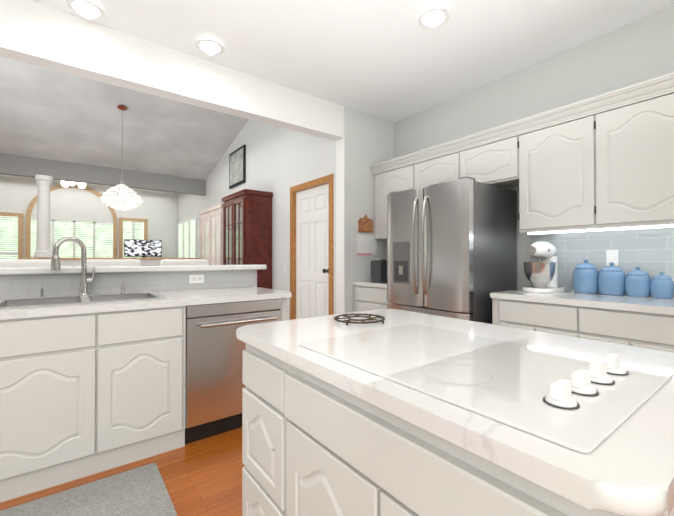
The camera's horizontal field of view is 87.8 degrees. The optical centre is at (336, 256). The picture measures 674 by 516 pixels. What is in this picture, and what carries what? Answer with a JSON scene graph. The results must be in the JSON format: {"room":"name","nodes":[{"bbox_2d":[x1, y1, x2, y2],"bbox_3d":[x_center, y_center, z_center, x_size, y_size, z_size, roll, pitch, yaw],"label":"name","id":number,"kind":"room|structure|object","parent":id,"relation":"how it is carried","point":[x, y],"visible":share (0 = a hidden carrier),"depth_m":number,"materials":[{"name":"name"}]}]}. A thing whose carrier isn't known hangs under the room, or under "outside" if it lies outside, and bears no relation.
{"room":"kitchen","nodes":[
{"label":"kitchen","id":0,"kind":"room"},
{"bbox_2d":[0,176,177,257],"bbox_3d":[-6.824,-0.333,8.117,5.820,3.130,0.120,0,0,-37],"label":"wall","id":1,"kind":"structure","parent":0,"point":[158,211],"depth_m":9.30,"materials":[{"name":"white paint"}]},
{"bbox_2d":[0,212,22,258],"bbox_3d":[-7.430,-0.067,7.557,0.990,1.800,0.030,0,0,-37],"label":"window","id":2,"kind":"structure","parent":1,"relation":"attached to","point":[11,235],"depth_m":7.74,"materials":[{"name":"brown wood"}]},
{"bbox_2d":[25,184,116,257],"bbox_3d":[-6.306,-0.489,8.411,1.750,2.485,0.030,0,0,-37],"label":"arched window","id":3,"kind":"structure","parent":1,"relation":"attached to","point":[86,216],"depth_m":8.46,"materials":[{"name":"white glass"}]},
{"bbox_2d":[119,217,147,257],"bbox_3d":[-5.318,-0.302,9.159,0.650,1.390,0.030,0,0,-37],"label":"window","id":4,"kind":"structure","parent":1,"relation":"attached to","point":[134,228],"depth_m":9.14,"materials":[{"name":"brown wood"}]},
{"bbox_2d":[0,174,178,193],"bbox_3d":[-6.075,-1.829,7.138,6.060,0.150,2.600,0,0,-37],"label":"ceiling","id":5,"kind":"structure","parent":0,"point":[89,184],"depth_m":8.63,"materials":[{"name":"white paint"}]},
{"bbox_2d":[61,181,85,187],"bbox_3d":[-5.770,-1.636,7.678,0.452,0.230,0.427,0,0,-37],"label":"ceiling light","id":6,"kind":"object","parent":5,"relation":"attached to","point":[69,183],"visible":0.71,"depth_m":7.66,"materials":[{"name":"white glass"}]},
{"bbox_2d":[0,153,205,195],"bbox_3d":[-5.254,-1.556,6.052,5.820,0.370,0.120,0,0,-37],"label":"wall band","id":7,"kind":"object","parent":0,"point":[18,165],"visible":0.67,"depth_m":6.54,"materials":[{"name":"grey paint"}]},
{"bbox_2d":[60,260,160,265],"bbox_3d":[-4.126,0.644,6.893,2.990,1.160,0.120,0,0,-37],"label":"wall","id":8,"kind":"structure","parent":0,"point":[78,262],"depth_m":6.38,"materials":[{"name":"white paint"}]},
{"bbox_2d":[23,257,199,259],"bbox_3d":[-4.138,0.044,6.888,3.020,0.040,0.180,0,0,-37],"label":"trim","id":9,"kind":"structure","parent":8,"relation":"on","point":[106,258],"depth_m":6.62,"materials":[{"name":"brown wood"}]},
{"bbox_2d":[34,175,53,257],"bbox_3d":[-5.135,-0.690,6.137,0.265,1.420,0.265,0,0,-37],"label":"column","id":10,"kind":"structure","parent":9,"relation":"on","point":[43,238],"depth_m":6.07,"materials":[{"name":"white"}]},
{"bbox_2d":[0,427,244,515],"bbox_3d":[-2.298,1.260,4.435,11.000,0.100,16.000,0,0,-37],"label":"floor","id":11,"kind":"structure","parent":0,"point":[202,477],"depth_m":1.89,"materials":[{"name":"brown wood"}]},
{"bbox_2d":[0,320,3,363],"bbox_3d":[-2.077,0.749,1.750,0.475,0.890,0.686,0,0,-37],"label":"base cabinet","id":12,"kind":"object","parent":11,"relation":"on","point":[1,321],"depth_m":1.68,"materials":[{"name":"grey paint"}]},
{"bbox_2d":[0,288,291,319],"bbox_3d":[-2.330,0.282,1.556,4.464,0.041,0.698,0,0,-37],"label":"countertop","id":13,"kind":"structure","parent":12,"relation":"on","point":[179,297],"depth_m":2.15,"materials":[{"name":"white stone"}]},
{"bbox_2d":[50,237,94,295],"bbox_3d":[-1.724,0.066,2.293,0.066,0.388,0.243,0,0,29],"label":"faucet","id":14,"kind":"object","parent":13,"relation":"on","point":[56,266],"visible":1,"depth_m":2.32,"materials":[{"name":"silver metal"}]},
{"bbox_2d":[38,283,125,297],"bbox_3d":[-1.680,0.222,2.336,0.474,0.076,0.068,0,0,-37],"label":"soap dispenser","id":15,"kind":"object","parent":13,"relation":"on","point":[42,292],"visible":1,"depth_m":2.22,"materials":[{"name":"silver metal"}]},
{"bbox_2d":[0,291,166,308],"bbox_3d":[-1.563,0.362,2.170,0.820,0.207,0.568,0,0,-37],"label":"double-bowl sink","id":16,"kind":"object","parent":13,"relation":"in","point":[22,302],"visible":0.17,"depth_m":2.21,"materials":[{"name":"silver metal"}]},
{"bbox_2d":[0,259,50,266],"bbox_3d":[-2.402,0.612,2.648,0.460,1.176,0.430,0,0,-37],"label":"bar stool","id":17,"kind":"object","parent":11,"relation":"on","point":[21,262],"depth_m":2.78,"materials":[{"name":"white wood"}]},
{"bbox_2d":[0,463,177,515],"bbox_3d":[-1.236,1.186,1.527,0.900,0.010,0.560,0,0,-37],"label":"kitchen rug","id":18,"kind":"object","parent":11,"relation":"on","point":[141,491],"visible":0.98,"depth_m":1.70,"materials":[{"name":"grey fabric"}]},
{"bbox_2d":[87,259,140,265],"bbox_3d":[-1.917,0.614,3.015,0.460,1.176,0.430,0,0,-37],"label":"bar stool","id":19,"kind":"object","parent":11,"relation":"on","point":[104,262],"visible":0.1,"depth_m":3.14,"materials":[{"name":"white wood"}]},
{"bbox_2d":[160,259,208,264],"bbox_3d":[-1.422,0.616,3.390,0.460,1.176,0.430,0,0,-37],"label":"bar stool","id":20,"kind":"object","parent":11,"relation":"on","point":[184,262],"visible":0.15,"depth_m":3.50,"materials":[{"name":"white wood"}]},
{"bbox_2d":[198,203,223,264],"bbox_3d":[-2.084,0.181,6.291,0.457,2.080,1.270,0,0,-37],"label":"hutch","id":21,"kind":"object","parent":11,"relation":"on","point":[211,235],"visible":0.35,"depth_m":6.08,"materials":[{"name":"paint"}]},
{"bbox_2d":[185,299,281,443],"bbox_3d":[-0.844,0.755,2.614,0.663,0.887,0.674,0,0,-37],"label":"dishwasher","id":22,"kind":"object","parent":11,"relation":"on","point":[215,348],"visible":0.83,"depth_m":2.30,"materials":[{"name":"silver metal"}]},
{"bbox_2d":[222,189,272,288],"bbox_3d":[-1.405,0.135,5.395,0.457,2.160,0.940,0,0,-37],"label":"hutch","id":23,"kind":"object","parent":11,"relation":"on","point":[247,226],"visible":0.44,"depth_m":5.10,"materials":[{"name":"brown wood"}]},
{"bbox_2d":[352,283,389,311],"bbox_3d":[0.618,0.761,3.848,0.656,0.890,0.597,0,0,-37],"label":"base cabinet","id":24,"kind":"object","parent":11,"relation":"on","point":[366,298],"depth_m":3.69,"materials":[{"name":"grey paint"}]},
{"bbox_2d":[352,280,386,286],"bbox_3d":[0.619,0.296,3.843,0.668,0.040,0.613,0,0,-37],"label":"countertop","id":25,"kind":"structure","parent":24,"relation":"on","point":[370,284],"depth_m":3.63,"materials":[{"name":"white stone"}]},
{"bbox_2d":[371,259,386,282],"bbox_3d":[0.453,0.150,3.741,0.120,0.250,0.160,0,0,-37],"label":"coffee maker","id":26,"kind":"object","parent":25,"relation":"on","point":[379,270],"visible":0.98,"depth_m":3.68,"materials":[{"name":"grey plastic"}]},
{"bbox_2d":[387,176,516,323],"bbox_3d":[0.986,0.297,3.153,0.820,1.800,0.854,0,0,-37],"label":"refrigerator","id":27,"kind":"object","parent":11,"relation":"on","point":[451,249],"visible":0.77,"depth_m":2.84,"materials":[{"name":"silver metal"}]},
{"bbox_2d":[236,309,673,515],"bbox_3d":[0.292,0.724,1.069,0.820,0.930,1.180,0,0,-37],"label":"kitchen island","id":28,"kind":"object","parent":11,"relation":"on","point":[323,435],"visible":0.75,"depth_m":0.70,"materials":[{"name":"grey paint"}]},
{"bbox_2d":[334,313,384,324],"bbox_3d":[0.090,0.253,1.414,0.208,0.018,0.208,0,0,-37],"label":"trivet","id":29,"kind":"object","parent":28,"relation":"on","point":[346,316],"visible":1,"depth_m":1.39,"materials":[{"name":"brown metal"}]},
{"bbox_2d":[299,324,672,453],"bbox_3d":[0.306,0.237,0.888,0.510,0.042,0.720,0,0,-37],"label":"cooktop","id":30,"kind":"object","parent":28,"relation":"in","point":[580,403],"visible":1,"depth_m":0.72,"materials":[{"name":"white glass"}]},
{"bbox_2d":[490,295,575,336],"bbox_3d":[1.578,0.753,2.582,0.656,0.890,0.560,0,0,-37],"label":"base cabinet","id":31,"kind":"object","parent":11,"relation":"on","point":[540,315],"depth_m":2.37,"materials":[{"name":"grey paint"}]},
{"bbox_2d":[572,303,673,352],"bbox_3d":[1.899,0.751,2.158,0.656,0.890,0.505,0,0,-37],"label":"base cabinet","id":32,"kind":"object","parent":11,"relation":"on","point":[641,322],"depth_m":1.98,"materials":[{"name":"grey paint"}]},
{"bbox_2d":[490,289,673,310],"bbox_3d":[2.630,0.280,1.188,0.668,0.040,4.062,0,0,-37],"label":"countertop","id":33,"kind":"structure","parent":32,"relation":"on","point":[649,303],"depth_m":2.21,"materials":[{"name":"white stone"}]},
{"bbox_2d":[522,242,563,292],"bbox_3d":[1.585,0.077,2.705,0.379,0.383,0.220,0,0,-37],"label":"stand mixer","id":34,"kind":"object","parent":33,"relation":"on","point":[541,274],"visible":1,"depth_m":2.62,"materials":[{"name":"white plastic"}]},
{"bbox_2d":[572,259,598,293],"bbox_3d":[1.831,0.145,2.577,0.169,0.245,0.169,0,0,-37],"label":"canister","id":35,"kind":"object","parent":33,"relation":"on","point":[585,277],"visible":1,"depth_m":2.52,"materials":[{"name":"blue ceramic"}]},
{"bbox_2d":[598,262,625,294],"bbox_3d":[1.925,0.155,2.453,0.161,0.225,0.161,0,0,-37],"label":"canister","id":36,"kind":"object","parent":33,"relation":"on","point":[611,278],"visible":0.98,"depth_m":2.40,"materials":[{"name":"blue ceramic"}]},
{"bbox_2d":[624,267,650,296],"bbox_3d":[2.009,0.169,2.342,0.140,0.195,0.140,0,0,-37],"label":"canister","id":37,"kind":"object","parent":33,"relation":"on","point":[637,282],"visible":0.98,"depth_m":2.30,"materials":[{"name":"blue ceramic"}]},
{"bbox_2d":[650,272,673,298],"bbox_3d":[2.082,0.183,2.246,0.119,0.165,0.119,0,0,-37],"label":"canister","id":38,"kind":"object","parent":33,"relation":"on","point":[661,285],"visible":1,"depth_m":2.21,"materials":[{"name":"blue ceramic"}]},
{"bbox_2d":[124,239,161,257],"bbox_3d":[-4.939,0.407,8.920,1.200,1.660,0.430,0,0,-37],"label":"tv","id":39,"kind":"object","parent":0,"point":[142,248],"visible":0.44,"depth_m":8.90,"materials":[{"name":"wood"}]},
{"bbox_2d":[0,0,343,135],"bbox_3d":[-2.277,-1.484,2.122,5.820,0.340,0.120,0,0,-37],"label":"header beam","id":40,"kind":"structure","parent":0,"point":[35,28],"depth_m":2.69,"materials":[{"name":"white paint"}]},
{"bbox_2d":[189,274,203,283],"bbox_3d":[-1.151,0.185,2.874,0.115,0.070,0.007,0,0,-37],"label":"outlet","id":41,"kind":"object","parent":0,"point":[196,278],"visible":1,"depth_m":2.87,"materials":[{"name":"white plastic"}]},
{"bbox_2d":[178,119,335,319],"bbox_3d":[-2.219,-0.880,6.961,0.120,4.210,7.530,0,0,-37],"label":"wall","id":42,"kind":"structure","parent":0,"point":[280,161],"depth_m":5.07,"materials":[{"name":"white paint"}]},
{"bbox_2d":[178,217,196,257],"bbox_3d":[-3.865,-0.308,9.004,0.028,1.230,1.760,0,0,-37],"label":"sunroom window","id":43,"kind":"structure","parent":42,"relation":"in","point":[187,238],"depth_m":8.94,"materials":[{"name":"white glass"}]},
{"bbox_2d":[229,144,245,188],"bbox_3d":[-1.789,-1.584,6.269,0.033,0.650,0.720,0,0,-37],"label":"picture frame","id":44,"kind":"object","parent":42,"relation":"attached to","point":[237,167],"visible":1,"depth_m":6.20,"materials":[{"name":"black plastic"}]},
{"bbox_2d":[290,174,332,319],"bbox_3d":[-0.291,0.137,4.394,0.138,2.145,0.970,0,0,-37],"label":"door frame","id":45,"kind":"structure","parent":42,"relation":"attached to","point":[294,190],"depth_m":4.58,"materials":[{"name":"brown wood"}]},
{"bbox_2d":[296,183,328,318],"bbox_3d":[-0.317,0.172,4.374,0.114,2.058,0.812,0,0,-37],"label":"pantry door","id":46,"kind":"structure","parent":42,"relation":"in","point":[312,252],"depth_m":4.39,"materials":[{"name":"white wood"}]},
{"bbox_2d":[0,0,673,179],"bbox_3d":[-1.676,-2.386,1.980,6.840,1.462,10.940,0,0,-37],"label":"ceiling","id":47,"kind":"structure","parent":0,"point":[393,61],"depth_m":2.97,"materials":[{"name":"white paint"}]},
{"bbox_2d":[66,0,104,19],"bbox_3d":[-1.646,-1.631,2.300,0.209,0.024,0.209,0,0,8],"label":"recessed light","id":48,"kind":"object","parent":47,"relation":"in","point":[88,9],"depth_m":2.32,"materials":[{"name":"white"}]},
{"bbox_2d":[100,105,142,210],"bbox_3d":[-3.170,-1.440,5.171,0.534,1.523,0.538,0,0,-37],"label":"chandelier","id":49,"kind":"object","parent":47,"relation":"hanging from","point":[122,195],"visible":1,"depth_m":5.12,"materials":[{"name":"white glass"}]},
{"bbox_2d":[196,39,223,54],"bbox_3d":[-0.982,-1.629,2.715,0.209,0.024,0.209,0,0,8],"label":"recessed light","id":50,"kind":"object","parent":47,"relation":"in","point":[208,46],"depth_m":2.73,"materials":[{"name":"white"}]},
{"bbox_2d":[418,7,449,27],"bbox_3d":[0.658,-1.631,2.389,0.209,0.024,0.209,0,0,8],"label":"recessed light","id":51,"kind":"object","parent":47,"relation":"in","point":[435,17],"depth_m":2.40,"materials":[{"name":"white"}]},
{"bbox_2d":[344,106,393,312],"bbox_3d":[0.353,-0.217,4.107,0.780,2.850,0.120,0,0,-37],"label":"wall","id":52,"kind":"structure","parent":0,"point":[369,140],"depth_m":3.97,"materials":[{"name":"white paint"}]},
{"bbox_2d":[0,45,344,313],"bbox_3d":[-2.277,-0.059,2.113,5.820,2.510,0.144,0,0,-37],"label":"trim","id":53,"kind":"structure","parent":52,"relation":"attached to","point":[45,62],"depth_m":3.13,"materials":[{"name":"white"}]},
{"bbox_2d":[358,215,372,232],"bbox_3d":[0.333,-0.376,3.994,0.210,0.205,0.035,0,0,-37],"label":"wall decoration","id":54,"kind":"object","parent":52,"relation":"attached to","point":[365,224],"visible":1,"depth_m":3.99,"materials":[{"name":"brown wood"}]},
{"bbox_2d":[357,235,376,255],"bbox_3d":[0.344,-0.125,4.020,0.300,0.235,0.004,0,0,-37],"label":"paper","id":55,"kind":"object","parent":52,"relation":"attached to","point":[366,245],"visible":0.93,"depth_m":4.01,"materials":[{"name":"white paper"}]},
{"bbox_2d":[394,5,673,290],"bbox_3d":[2.491,-0.230,2.031,0.120,2.850,6.010,0,0,-37],"label":"wall","id":56,"kind":"structure","parent":0,"point":[638,51],"depth_m":2.92,"materials":[{"name":"grey paint"}]},
{"bbox_2d":[373,160,409,239],"bbox_3d":[0.744,-0.583,3.948,0.347,0.770,0.603,0,0,-37],"label":"upper cabinet","id":57,"kind":"object","parent":56,"relation":"attached to","point":[387,180],"depth_m":3.93,"materials":[{"name":"grey paint"}]},
{"bbox_2d":[410,148,457,188],"bbox_3d":[1.086,-0.791,3.498,0.347,0.360,0.530,0,0,-37],"label":"upper cabinet","id":58,"kind":"object","parent":56,"relation":"attached to","point":[441,167],"depth_m":3.40,"materials":[{"name":"grey paint"}]},
{"bbox_2d":[458,132,513,188],"bbox_3d":[1.405,-0.794,3.077,0.347,0.360,0.527,0,0,-37],"label":"upper cabinet","id":59,"kind":"object","parent":56,"relation":"attached to","point":[491,162],"depth_m":2.96,"materials":[{"name":"grey paint"}]},
{"bbox_2d":[514,108,605,233],"bbox_3d":[1.718,-0.591,2.663,0.347,0.770,0.508,0,0,-37],"label":"upper cabinet","id":60,"kind":"object","parent":56,"relation":"attached to","point":[552,158],"depth_m":2.55,"materials":[{"name":"grey paint"}]},
{"bbox_2d":[606,250,617,265],"bbox_3d":[2.004,0.011,2.552,0.006,0.115,0.070,0,0,-37],"label":"outlet","id":61,"kind":"object","parent":56,"relation":"attached to","point":[611,255],"visible":0.94,"depth_m":2.55,"materials":[{"name":"white plastic"}]},
{"bbox_2d":[590,84,673,230],"bbox_3d":[2.024,-0.594,2.259,0.347,0.770,0.505,0,0,-37],"label":"upper cabinet","id":62,"kind":"object","parent":56,"relation":"attached to","point":[603,162],"depth_m":2.19,"materials":[{"name":"grey paint"}]}
]}

